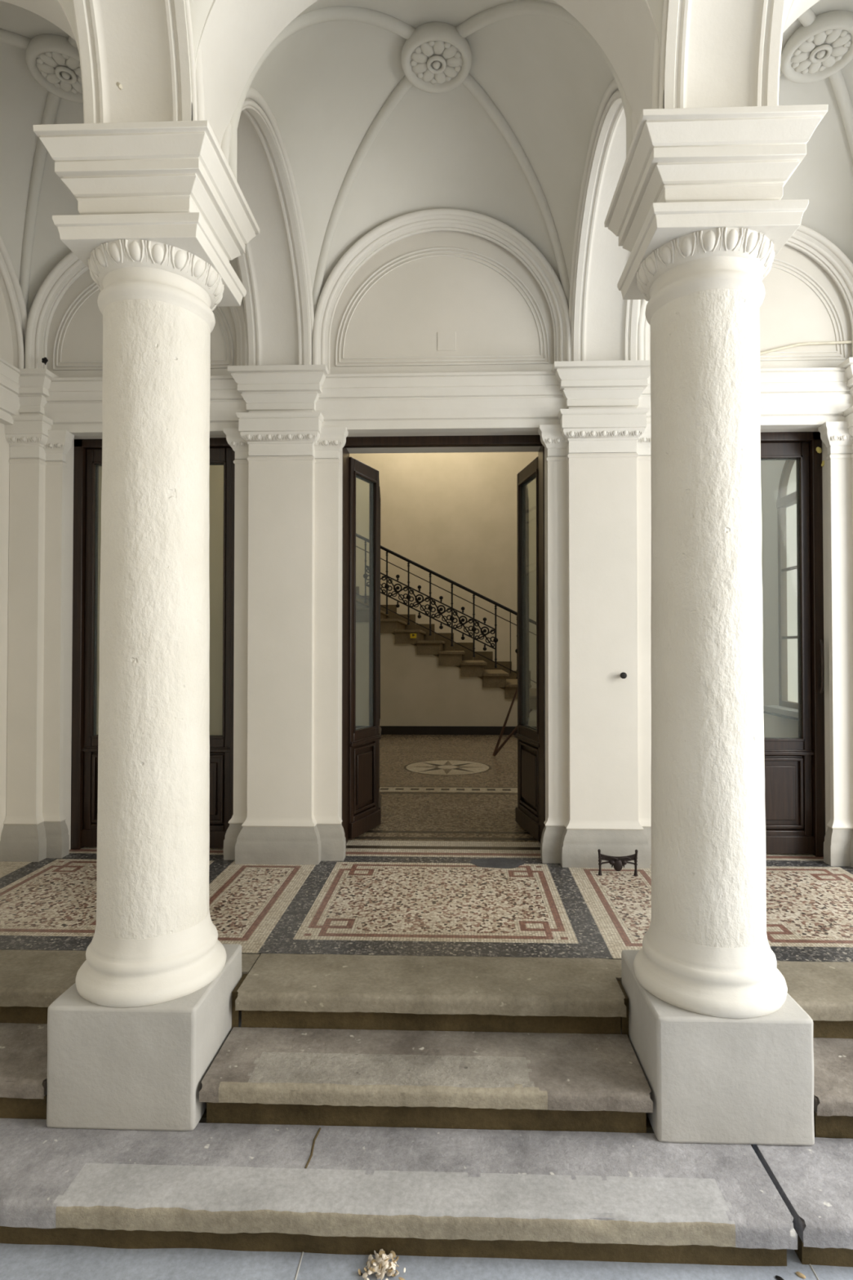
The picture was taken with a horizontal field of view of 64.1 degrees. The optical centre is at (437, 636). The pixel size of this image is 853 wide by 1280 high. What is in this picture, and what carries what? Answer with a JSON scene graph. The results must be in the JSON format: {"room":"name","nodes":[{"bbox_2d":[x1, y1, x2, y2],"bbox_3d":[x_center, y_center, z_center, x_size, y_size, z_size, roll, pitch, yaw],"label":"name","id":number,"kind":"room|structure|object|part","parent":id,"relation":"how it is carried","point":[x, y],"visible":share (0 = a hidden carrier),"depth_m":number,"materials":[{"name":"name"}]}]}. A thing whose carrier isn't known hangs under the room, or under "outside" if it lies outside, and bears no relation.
{"room":"entrance portico","nodes":[
{"label":"entrance portico","id":0,"kind":"room"},
{"bbox_2d":[0,285,13,840],"bbox_3d":[-2.575,-0.971,3.117,0.150,4.740,1.830,0,-1,2],"label":"wall","id":1,"kind":"structure","parent":0,"point":[6,339],"depth_m":3.88,"materials":[{"name":"paint"}]},
{"bbox_2d":[0,357,20,424],"bbox_3d":[-2.445,-1.368,3.289,0.138,0.296,1.430,0,-1,2],"label":"crown molding","id":2,"kind":"structure","parent":1,"relation":"attached to","point":[10,405],"depth_m":3.82,"materials":[{"name":"white paint"}]},
{"bbox_2d":[0,235,28,368],"bbox_3d":[-2.464,-1.986,3.276,0.061,0.854,1.609,0,-1,2],"label":"trim","id":3,"kind":"structure","parent":1,"relation":"attached to","point":[10,285],"depth_m":3.93,"materials":[{"name":"white paint"}]},
{"bbox_2d":[60,0,78,47],"bbox_3d":[-1.889,-2.440,0.648,1.385,1.380,3.195,0,-1,2],"label":"ceiling","id":4,"kind":"structure","parent":0,"point":[67,4],"depth_m":2.20,"materials":[{"name":"white paint"}]},
{"bbox_2d":[0,0,235,311],"bbox_3d":[-1.802,-2.278,3.294,1.385,1.140,1.465,0,-1,2],"label":"ceiling","id":5,"kind":"structure","parent":0,"point":[23,100],"depth_m":3.64,"materials":[{"name":"white paint"}]},
{"bbox_2d":[25,34,83,102],"bbox_3d":[-1.802,-2.749,3.302,0.336,0.088,0.336,0,-1,2],"label":"rosette","id":6,"kind":"object","parent":5,"relation":"attached to","point":[52,61],"visible":0.8,"depth_m":3.25,"materials":[{"name":"white paint"}]},
{"bbox_2d":[0,28,243,346],"bbox_3d":[-1.802,-2.186,3.293,1.418,1.255,1.497,0,-1,2],"label":"rib","id":7,"kind":"object","parent":5,"relation":"attached to","point":[52,102],"visible":0.21,"depth_m":3.77,"materials":[{"name":"white paint"}]},
{"bbox_2d":[0,734,852,962],"bbox_3d":[0.299,1.374,6.053,6.600,0.142,6.780,0,-1,2],"label":"floor","id":8,"kind":"structure","parent":0,"point":[449,868],"depth_m":3.37,"materials":[{"name":"multicoloured tile"}]},
{"bbox_2d":[0,368,74,862],"bbox_3d":[-2.309,-0.120,3.915,0.326,2.784,0.188,0,-1,2],"label":"pilaster","id":9,"kind":"object","parent":8,"relation":"on","point":[35,828],"visible":0.98,"depth_m":3.92,"materials":[{"name":"grey paint"}]},
{"bbox_2d":[222,364,348,864],"bbox_3d":[-0.876,-0.121,3.868,0.709,2.784,0.188,0,-1,2],"label":"pilaster","id":10,"kind":"object","parent":8,"relation":"on","point":[286,483],"visible":0.99,"depth_m":3.87,"materials":[{"name":"grey paint"}]},
{"bbox_2d":[379,604,517,726],"bbox_3d":[-0.193,0.012,10.233,4.956,2.717,1.651,0,-1,2],"label":"staircase","id":11,"kind":"structure","parent":8,"relation":"on","point":[425,680],"depth_m":9.47,"materials":[{"name":"stone"}]},
{"bbox_3d":[-0.819,-0.242,11.076,0.309,0.550,0.015,0,-1,2],"label":"stepped skirting","id":12,"kind":"part","parent":11,"relation":"part of","materials":[{"name":"stone"}]},
{"bbox_3d":[-0.512,-0.086,11.064,0.309,0.550,0.015,0,-1,2],"label":"stepped skirting","id":13,"kind":"part","parent":11,"relation":"part of","materials":[{"name":"stone"}]},
{"bbox_2d":[410,633,416,638],"bbox_3d":[-0.334,-0.009,9.408,0.085,0.063,0.008,0,-1,2],"label":"warning label","id":14,"kind":"object","parent":11,"relation":"attached to","point":[412,635],"visible":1,"depth_m":9.40,"materials":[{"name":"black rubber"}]},
{"bbox_3d":[-0.202,0.071,11.051,0.309,0.550,0.015,0,-1,2],"label":"stepped skirting","id":15,"kind":"part","parent":11,"relation":"part of","materials":[{"name":"stone"}]},
{"bbox_3d":[0.108,0.218,11.039,0.309,0.550,0.015,0,-1,2],"label":"stepped skirting","id":16,"kind":"part","parent":11,"relation":"part of","materials":[{"name":"stone"}]},
{"bbox_2d":[380,545,517,679],"bbox_3d":[-0.339,-0.623,9.497,4.519,3.073,0.043,0,-1,2],"label":"stair railing","id":17,"kind":"object","parent":11,"relation":"on","point":[387,586],"visible":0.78,"depth_m":9.47,"materials":[{"name":"black metal"}]},
{"bbox_3d":[-0.858,-0.783,9.517,0.308,0.464,0.028,0,-1,2],"label":"scroll panel","id":18,"kind":"part","parent":17,"relation":"part of","materials":[{"name":"black metal"}]},
{"bbox_3d":[-0.555,-0.633,9.504,0.308,0.464,0.028,0,-1,2],"label":"scroll panel","id":19,"kind":"part","parent":17,"relation":"part of","materials":[{"name":"black metal"}]},
{"bbox_3d":[-0.253,-0.484,9.492,0.308,0.464,0.028,0,-1,2],"label":"scroll panel","id":20,"kind":"part","parent":17,"relation":"part of","materials":[{"name":"black metal"}]},
{"bbox_3d":[0.050,-0.334,9.480,0.308,0.464,0.028,0,-1,2],"label":"scroll panel","id":21,"kind":"part","parent":17,"relation":"part of","materials":[{"name":"black metal"}]},
{"bbox_3d":[-0.339,-0.206,9.491,4.506,2.239,0.013,0,-1,2],"label":"thin rail","id":22,"kind":"part","parent":17,"relation":"part of","materials":[{"name":"black metal"}]},
{"bbox_3d":[-0.339,-0.866,9.501,4.506,2.239,0.013,0,-1,2],"label":"thin rail","id":23,"kind":"part","parent":17,"relation":"part of","materials":[{"name":"black metal"}]},
{"bbox_3d":[-0.339,-1.026,9.503,4.519,2.267,0.043,0,-1,2],"label":"handrail","id":24,"kind":"part","parent":17,"relation":"part of","materials":[{"name":"black metal"}]},
{"bbox_3d":[0.353,-0.184,9.467,0.308,0.464,0.028,0,-1,2],"label":"scroll panel","id":25,"kind":"part","parent":17,"relation":"part of","materials":[{"name":"black metal"}]},
{"bbox_3d":[0.656,-0.034,9.455,0.308,0.464,0.028,0,-1,2],"label":"scroll panel","id":26,"kind":"part","parent":17,"relation":"part of","materials":[{"name":"black metal"}]},
{"bbox_3d":[1.010,0.076,9.442,0.012,0.870,0.011,0,-1,2],"label":"thin post","id":27,"kind":"part","parent":17,"relation":"part of","materials":[{"name":"black metal"}]},
{"bbox_3d":[0.422,0.372,11.026,0.309,0.550,0.015,0,-1,2],"label":"stepped skirting","id":28,"kind":"part","parent":11,"relation":"part of","materials":[{"name":"stone"}]},
{"bbox_3d":[0.737,0.517,11.014,0.309,0.550,0.015,0,-1,2],"label":"stepped skirting","id":29,"kind":"part","parent":11,"relation":"part of","materials":[{"name":"stone"}]},
{"bbox_3d":[1.042,0.677,11.001,0.309,0.550,0.015,0,-1,2],"label":"stepped skirting","id":30,"kind":"part","parent":11,"relation":"part of","materials":[{"name":"stone"}]},
{"bbox_3d":[1.347,0.827,10.989,0.309,0.550,0.015,0,-1,2],"label":"stepped skirting","id":31,"kind":"part","parent":11,"relation":"part of","materials":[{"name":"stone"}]},
{"bbox_2d":[379,725,517,734],"bbox_3d":[-0.290,1.301,9.450,5.200,0.115,0.030,0,-1,2],"label":"baseboard","id":32,"kind":"structure","parent":8,"relation":"on","point":[385,730],"depth_m":9.42,"materials":[{"name":"black"}]},
{"bbox_2d":[492,687,517,756],"bbox_3d":[0.829,0.924,7.551,0.457,0.798,0.048,0,-1,-10],"label":"stand","id":33,"kind":"object","parent":8,"relation":"on","point":[497,749],"visible":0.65,"depth_m":7.52,"materials":[{"name":"black metal"}]},
{"bbox_2d":[537,360,651,868],"bbox_3d":[0.921,-0.122,3.809,0.692,2.784,0.188,0,-1,2],"label":"pilaster","id":34,"kind":"object","parent":8,"relation":"on","point":[598,459],"depth_m":3.81,"materials":[{"name":"grey paint"}]},
{"bbox_2d":[568,78,640,360],"bbox_3d":[0.924,-2.375,3.183,0.400,1.630,1.562,0,-1,2],"label":"arch","id":35,"kind":"object","parent":34,"relation":"on","point":[604,325],"visible":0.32,"depth_m":3.72,"materials":[{"name":"white paint"}]},
{"bbox_3d":[1.029,0.215,3.780,0.036,0.036,0.043,0,-1,2],"label":"door stop knob","id":36,"kind":"part","parent":34,"relation":"part of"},
{"bbox_2d":[597,848,638,875],"bbox_3d":[0.958,1.198,3.615,0.212,0.137,0.027,0,-1,2],"label":"scraper","id":37,"kind":"object","parent":8,"relation":"on","point":[618,862],"visible":1,"depth_m":3.61,"materials":[{"name":"metal"}]},
{"bbox_3d":[0.863,1.199,3.620,0.023,0.137,0.022,0,-1,2],"label":"leg","id":38,"kind":"part","parent":37,"relation":"part of","materials":[{"name":"metal"}]},
{"bbox_3d":[0.958,1.175,3.618,0.188,0.044,0.006,0,-1,2],"label":"scraper blade","id":39,"kind":"part","parent":37,"relation":"part of","materials":[{"name":"metal"}]},
{"bbox_3d":[1.052,1.198,3.614,0.023,0.137,0.022,0,-1,2],"label":"leg","id":40,"kind":"part","parent":37,"relation":"part of","materials":[{"name":"metal"}]},
{"bbox_2d":[817,357,852,867],"bbox_3d":[2.333,-0.123,3.763,0.341,2.784,0.188,0,-1,2],"label":"pilaster","id":41,"kind":"object","parent":8,"relation":"on","point":[837,436],"visible":0.98,"depth_m":3.82,"materials":[{"name":"grey paint"}]},
{"bbox_2d":[0,1243,852,1279],"bbox_3d":[1.961,1.818,9.414,11.700,0.120,29.000,0,-1,2],"label":"paving","id":42,"kind":"object","parent":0,"point":[17,1261],"depth_m":1.77,"materials":[{"name":"grey stone"}]},
{"bbox_2d":[358,1248,405,1279],"bbox_3d":[-0.136,1.618,1.750,0.105,0.045,0.119,1,-1,-43],"label":"litter","id":43,"kind":"object","parent":42,"relation":"on","point":[381,1264],"visible":1,"depth_m":1.75,"materials":[{"name":"beige plant"}]},
{"bbox_2d":[0,1118,797,1266],"bbox_3d":[-0.815,1.573,1.956,3.482,0.137,0.324,0,-1,2],"label":"stone step","id":44,"kind":"structure","parent":42,"relation":"on","point":[591,1196],"depth_m":1.84,"materials":[{"name":"grey stone"}]},
{"bbox_2d":[199,953,838,1146],"bbox_3d":[-0.031,1.450,2.400,4.980,0.397,0.540,0,-1,2],"label":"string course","id":45,"kind":"object","parent":42,"relation":"on","point":[248,960],"visible":0.16,"depth_m":2.43,"materials":[{"name":"stone"}]},
{"bbox_2d":[0,1022,47,1119],"bbox_3d":[-1.868,1.447,2.283,1.315,0.143,0.322,0,-1,2],"label":"stone step","id":46,"kind":"structure","parent":45,"relation":"on","point":[23,1046],"depth_m":2.16,"materials":[{"name":"grey stone"}]},
{"bbox_2d":[0,949,86,1023],"bbox_3d":[-1.859,1.318,2.572,1.315,0.138,0.316,0,-1,2],"label":"stone step","id":47,"kind":"structure","parent":45,"relation":"on","point":[31,980],"depth_m":2.47,"materials":[{"name":"stone"}]},
{"bbox_2d":[32,120,259,1131],"bbox_3d":[-0.966,-0.030,2.339,0.546,3.091,0.546,0,-1,2],"label":"column","id":48,"kind":"structure","parent":45,"relation":"on","point":[132,1043],"depth_m":2.18,"materials":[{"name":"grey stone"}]},
{"bbox_2d":[0,0,79,52],"bbox_3d":[-1.819,-2.387,2.404,1.708,1.630,0.320,0,-1,2],"label":"arch","id":49,"kind":"object","parent":48,"relation":"on","point":[53,11],"visible":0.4,"depth_m":2.49,"materials":[{"name":"white paint"}]},
{"bbox_2d":[71,0,205,123],"bbox_3d":[-1.022,-2.415,0.619,0.400,1.630,3.339,0,-1,2],"label":"arch","id":50,"kind":"object","parent":48,"relation":"on","point":[146,46],"visible":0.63,"depth_m":2.19,"materials":[{"name":"white paint"}]},
{"bbox_2d":[115,81,122,89],"bbox_3d":[-1.001,-1.735,2.148,0.018,0.023,0.030,0,-1,-5],"label":"hook","id":51,"kind":"object","parent":50,"relation":"attached to","point":[119,85],"visible":1,"depth_m":2.14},
{"bbox_2d":[221,86,314,365],"bbox_3d":[-0.935,-2.374,3.244,0.400,1.630,1.562,0,-1,2],"label":"arch","id":52,"kind":"object","parent":48,"relation":"on","point":[274,270],"visible":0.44,"depth_m":3.73,"materials":[{"name":"white paint"}]},
{"bbox_2d":[191,0,664,147],"bbox_3d":[-0.035,-2.388,2.345,1.863,1.630,0.320,0,-1,2],"label":"arch","id":53,"kind":"object","parent":48,"relation":"on","point":[236,34],"visible":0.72,"depth_m":2.38,"materials":[{"name":"white paint"}]},
{"bbox_2d":[199,1026,653,1133],"bbox_3d":[-0.037,1.446,2.223,1.378,0.142,0.320,0,-1,2],"label":"stone step","id":54,"kind":"structure","parent":45,"relation":"on","point":[553,1082],"depth_m":2.12,"materials":[{"name":"grey stone"}]},
{"bbox_2d":[235,953,626,1034],"bbox_3d":[-0.025,1.317,2.512,1.355,0.138,0.317,0,-1,2],"label":"stone step","id":55,"kind":"structure","parent":45,"relation":"on","point":[546,995],"depth_m":2.40,"materials":[{"name":"grey stone"}]},
{"bbox_2d":[604,104,828,1145],"bbox_3d":[0.896,-0.032,2.278,0.546,3.091,0.546,0,-1,2],"label":"column","id":56,"kind":"structure","parent":45,"relation":"on","point":[723,1051],"depth_m":2.11,"materials":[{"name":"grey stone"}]},
{"bbox_2d":[651,0,786,108],"bbox_3d":[0.838,-2.416,0.558,0.400,1.630,3.339,0,-1,2],"label":"arch","id":57,"kind":"object","parent":56,"relation":"on","point":[714,53],"visible":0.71,"depth_m":2.14,"materials":[{"name":"white paint"}]},
{"bbox_2d":[782,0,819,36],"bbox_3d":[1.750,-2.389,2.286,1.709,1.630,0.320,0,-1,2],"label":"arch","id":58,"kind":"object","parent":56,"relation":"on","point":[797,7],"visible":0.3,"depth_m":2.40,"materials":[{"name":"white paint"}]},
{"bbox_2d":[776,960,852,1038],"bbox_3d":[1.803,1.316,2.452,1.318,0.138,0.316,0,-1,2],"label":"stone step","id":59,"kind":"structure","parent":45,"relation":"on","point":[824,990],"depth_m":2.39,"materials":[{"name":"grey stone"}]},
{"bbox_2d":[813,1037,852,1138],"bbox_3d":[1.794,1.445,2.163,1.318,0.142,0.322,0,-1,2],"label":"stone step","id":60,"kind":"structure","parent":45,"relation":"on","point":[833,1057],"depth_m":2.07,"materials":[{"name":"grey stone"}]},
{"bbox_2d":[294,1251,819,1279],"bbox_3d":[0.287,1.633,1.386,1.347,0.005,0.840,0,-1,2],"label":"joint","id":61,"kind":"object","parent":42,"relation":"on","point":[302,1254],"visible":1,"depth_m":1.76,"materials":[{"name":"grey stone"}]},
{"bbox_2d":[775,1275,783,1279],"bbox_3d":[0.873,1.635,1.731,0.014,0.005,0.029,0,-1,-28],"label":"twig","id":62,"kind":"object","parent":42,"relation":"on","point":[778,1277],"visible":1,"depth_m":1.73,"materials":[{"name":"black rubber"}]},
{"bbox_2d":[795,1271,805,1278],"bbox_3d":[0.930,1.635,1.745,0.024,0.005,0.012,-1,-1,35],"label":"dry leaf","id":63,"kind":"object","parent":42,"relation":"on","point":[798,1273],"visible":1,"depth_m":1.74,"materials":[{"name":"beige plant"}]},
{"bbox_2d":[752,1137,852,1266],"bbox_3d":[1.703,1.571,1.874,1.520,0.137,0.320,0,-1,2],"label":"stone step","id":64,"kind":"structure","parent":42,"relation":"on","point":[815,1182],"depth_m":1.85,"materials":[{"name":"grey stone"}]},
{"bbox_2d":[189,0,664,88],"bbox_3d":[-0.092,-2.441,0.589,1.510,1.380,3.195,0,-1,2],"label":"ceiling","id":65,"kind":"structure","parent":0,"point":[199,9],"depth_m":2.18,"materials":[{"name":"white paint"}]},
{"bbox_2d":[250,0,613,292],"bbox_3d":[-0.005,-2.279,3.235,1.510,1.140,1.465,0,-1,2],"label":"ceiling","id":66,"kind":"structure","parent":0,"point":[326,84],"depth_m":3.45,"materials":[{"name":"white paint"}]},
{"bbox_2d":[228,0,632,315],"bbox_3d":[-0.005,-2.187,3.234,1.541,1.255,1.497,0,-1,2],"label":"rib","id":67,"kind":"object","parent":66,"relation":"attached to","point":[523,7],"visible":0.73,"depth_m":3.08,"materials":[{"name":"white paint"}]},
{"bbox_2d":[400,22,471,93],"bbox_3d":[-0.005,-2.750,3.243,0.336,0.088,0.336,0,-1,2],"label":"rosette","id":68,"kind":"object","parent":66,"relation":"attached to","point":[436,58],"visible":1,"depth_m":3.21,"materials":[{"name":"white paint"}]},
{"bbox_2d":[27,231,852,849],"bbox_3d":[0.035,-1.025,4.118,5.300,4.600,0.340,0,-1,2],"label":"wall","id":69,"kind":"structure","parent":0,"point":[403,313],"depth_m":3.99,"materials":[{"name":"paint"}]},
{"bbox_2d":[41,357,48,364],"bbox_3d":[-2.289,-1.605,3.969,0.038,0.047,0.015,0,-1,2],"label":"stub","id":70,"kind":"object","parent":69,"relation":"attached to","point":[44,360],"visible":1,"depth_m":3.97,"materials":[{"name":"black metal"}]},
{"bbox_2d":[24,251,248,377],"bbox_3d":[-1.750,-1.931,4.010,1.332,0.904,0.100,0,-1,2],"label":"trim","id":71,"kind":"structure","parent":69,"relation":"attached to","point":[70,268],"depth_m":4.01,"materials":[{"name":"white paint"}]},
{"bbox_2d":[43,375,248,435],"bbox_3d":[-1.697,-1.338,3.959,1.250,0.296,0.138,0,-1,2],"label":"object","id":72,"kind":"structure","parent":69,"relation":"attached to","point":[73,405],"depth_m":3.94,"materials":[{"name":"white paint"}]},
{"bbox_2d":[71,437,235,849],"bbox_3d":[-1.684,0.042,4.167,1.020,2.467,0.180,0,-1,2],"label":"door","id":73,"kind":"structure","parent":69,"relation":"in","point":[87,461],"depth_m":4.11,"materials":[{"name":"brown wood"}]},
{"bbox_3d":[-1.913,0.100,4.114,0.459,2.325,0.028,0,-1,2],"label":"moulding","id":74,"kind":"part","parent":73,"relation":"part of","materials":[{"name":"brown wood"}]},
{"bbox_3d":[-1.912,0.915,4.107,0.349,0.409,0.016,0,-1,2],"label":"panel","id":75,"kind":"part","parent":73,"relation":"part of","materials":[{"name":"brown wood"}]},
{"bbox_3d":[-1.912,-0.224,4.141,0.359,1.665,0.007,0,-1,2],"label":"pane","id":76,"kind":"part","parent":73,"relation":"part of","materials":[{"name":"clear glass"}]},
{"bbox_3d":[-1.459,-0.225,4.127,0.359,1.665,0.007,0,-1,2],"label":"pane","id":77,"kind":"part","parent":73,"relation":"part of","materials":[{"name":"clear glass"}]},
{"bbox_3d":[-1.460,0.915,4.092,0.349,0.409,0.016,0,-1,2],"label":"panel","id":78,"kind":"part","parent":73,"relation":"part of","materials":[{"name":"brown wood"}]},
{"bbox_3d":[-1.460,0.100,4.099,0.459,2.325,0.028,0,-1,2],"label":"moulding","id":79,"kind":"part","parent":73,"relation":"part of","materials":[{"name":"brown wood"}]},
{"bbox_2d":[315,371,566,433],"bbox_3d":[0.017,-1.339,3.903,1.460,0.296,0.138,0,-1,2],"label":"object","id":80,"kind":"structure","parent":69,"relation":"attached to","point":[509,401],"depth_m":3.88,"materials":[{"name":"white paint"}]},
{"bbox_2d":[311,208,571,373],"bbox_3d":[0.023,-1.973,3.953,1.494,0.985,0.100,0,-1,2],"label":"trim","id":81,"kind":"structure","parent":69,"relation":"attached to","point":[495,231],"depth_m":3.95,"materials":[{"name":"white paint"}]},
{"bbox_2d":[342,435,545,843],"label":"door","id":82,"kind":"structure","parent":69,"relation":"in","point":[361,517],"depth_m":4.38,"materials":[{"name":"brown wood"}]},
{"bbox_3d":[-0.476,0.918,4.439,0.016,0.414,0.278,0,-1,23],"label":"panel","id":83,"kind":"part","parent":82,"relation":"part of","materials":[{"name":"brown wood"}]},
{"bbox_3d":[-0.491,-0.219,4.463,0.007,1.655,0.288,0,-1,23],"label":"pane","id":84,"kind":"part","parent":82,"relation":"part of","materials":[{"name":"clear glass"}]},
{"bbox_3d":[-0.471,0.108,4.449,0.028,2.320,0.388,0,-1,23],"label":"moulding","id":85,"kind":"part","parent":82,"relation":"part of","materials":[{"name":"brown wood"}]},
{"bbox_3d":[-0.426,0.925,4.882,0.016,0.414,0.300,0,-1,-4],"label":"panel","id":86,"kind":"part","parent":82,"relation":"part of","materials":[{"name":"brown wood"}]},
{"bbox_3d":[-0.420,0.115,4.895,0.028,2.320,0.410,0,-1,-4],"label":"moulding","id":87,"kind":"part","parent":82,"relation":"part of","materials":[{"name":"brown wood"}]},
{"bbox_3d":[0.593,0.108,4.464,0.028,2.320,0.494,0,-1,-10],"label":"moulding","id":88,"kind":"part","parent":82,"relation":"part of","materials":[{"name":"brown wood"}]},
{"bbox_3d":[0.615,-0.219,4.473,0.007,1.655,0.394,0,-1,-10],"label":"pane","id":89,"kind":"part","parent":82,"relation":"part of","materials":[{"name":"clear glass"}]},
{"bbox_3d":[0.599,0.918,4.453,0.016,0.414,0.384,0,-1,-10],"label":"panel","id":90,"kind":"part","parent":82,"relation":"part of","materials":[{"name":"brown wood"}]},
{"bbox_2d":[437,332,455,351],"bbox_3d":[0.053,-1.728,3.987,0.108,0.110,0.004,0,-1,2],"label":"cover plate","id":91,"kind":"object","parent":69,"relation":"attached to","point":[446,340],"visible":1,"depth_m":3.98,"materials":[{"name":"paint"}]},
{"bbox_2d":[636,367,852,429],"bbox_3d":[1.741,-1.340,3.846,1.270,0.296,0.138,0,-1,2],"label":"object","id":92,"kind":"structure","parent":69,"relation":"attached to","point":[791,397],"depth_m":3.81,"materials":[{"name":"white paint"}]},
{"bbox_2d":[637,224,852,368],"bbox_3d":[1.796,-1.933,3.894,1.332,0.904,0.100,0,-1,2],"label":"trim","id":93,"kind":"structure","parent":69,"relation":"attached to","point":[806,240],"depth_m":3.89,"materials":[{"name":"white paint"}]},
{"bbox_2d":[760,431,825,857],"bbox_3d":[1.733,0.040,4.027,1.020,2.467,0.237,0,-1,2],"label":"door","id":94,"kind":"structure","parent":69,"relation":"in","point":[792,486],"depth_m":3.99,"materials":[{"name":"brown wood"}]},
{"bbox_3d":[1.959,-0.226,4.014,0.359,1.665,0.007,0,-1,2],"label":"pane","id":95,"kind":"part","parent":94,"relation":"part of","materials":[{"name":"clear glass"}]},
{"bbox_3d":[1.958,0.913,3.980,0.349,0.409,0.016,0,-1,2],"label":"panel","id":96,"kind":"part","parent":94,"relation":"part of","materials":[{"name":"brown wood"}]},
{"bbox_2d":[816,446,822,453],"bbox_3d":[2.212,-1.082,3.952,0.033,0.038,0.018,0,-1,2],"label":"hinge","id":97,"kind":"object","parent":94,"relation":"attached to","point":[819,450],"visible":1,"depth_m":3.94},
{"bbox_3d":[2.204,0.172,3.910,0.018,0.310,0.040,0,-1,2],"label":"handle","id":98,"kind":"part","parent":94,"relation":"part of","materials":[{"name":"black metal"}]},
{"bbox_2d":[760,340,852,355],"bbox_3d":[1.808,-1.628,3.914,1.380,0.134,0.016,0,-1,2],"label":"cable","id":99,"kind":"object","parent":69,"relation":"attached to","point":[846,341],"visible":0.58,"depth_m":3.90,"materials":[{"name":"white"}]},
{"bbox_2d":[349,452,537,671],"bbox_3d":[0.315,-1.446,11.145,6.300,5.940,0.150,0,-1,2],"label":"wall","id":100,"kind":"structure","parent":0,"point":[454,515],"depth_m":11.07,"materials":[{"name":"paint"}]},
{"bbox_2d":[782,0,792,31],"bbox_3d":[1.704,-2.442,0.530,1.385,1.380,3.195,0,-1,2],"label":"ceiling","id":101,"kind":"structure","parent":0,"point":[788,2],"depth_m":2.13,"materials":[{"name":"white paint"}]},
{"bbox_2d":[778,0,852,263],"bbox_3d":[1.792,-2.280,3.176,1.385,1.140,1.465,0,-1,2],"label":"ceiling","id":102,"kind":"structure","parent":0,"point":[824,177],"depth_m":3.68,"materials":[{"name":"white paint"}]},
{"bbox_2d":[779,8,852,161],"bbox_3d":[1.792,-2.188,3.175,1.418,1.255,1.497,0,-1,2],"label":"rib","id":103,"kind":"object","parent":102,"relation":"attached to","point":[837,82],"visible":0.17,"depth_m":3.41,"materials":[{"name":"white paint"}]},
{"bbox_2d":[780,9,852,83],"bbox_3d":[1.792,-2.751,3.184,0.336,0.088,0.336,0,-1,2],"label":"rosette","id":104,"kind":"object","parent":102,"relation":"attached to","point":[815,52],"visible":1,"depth_m":3.16,"materials":[{"name":"white paint"}]}
]}

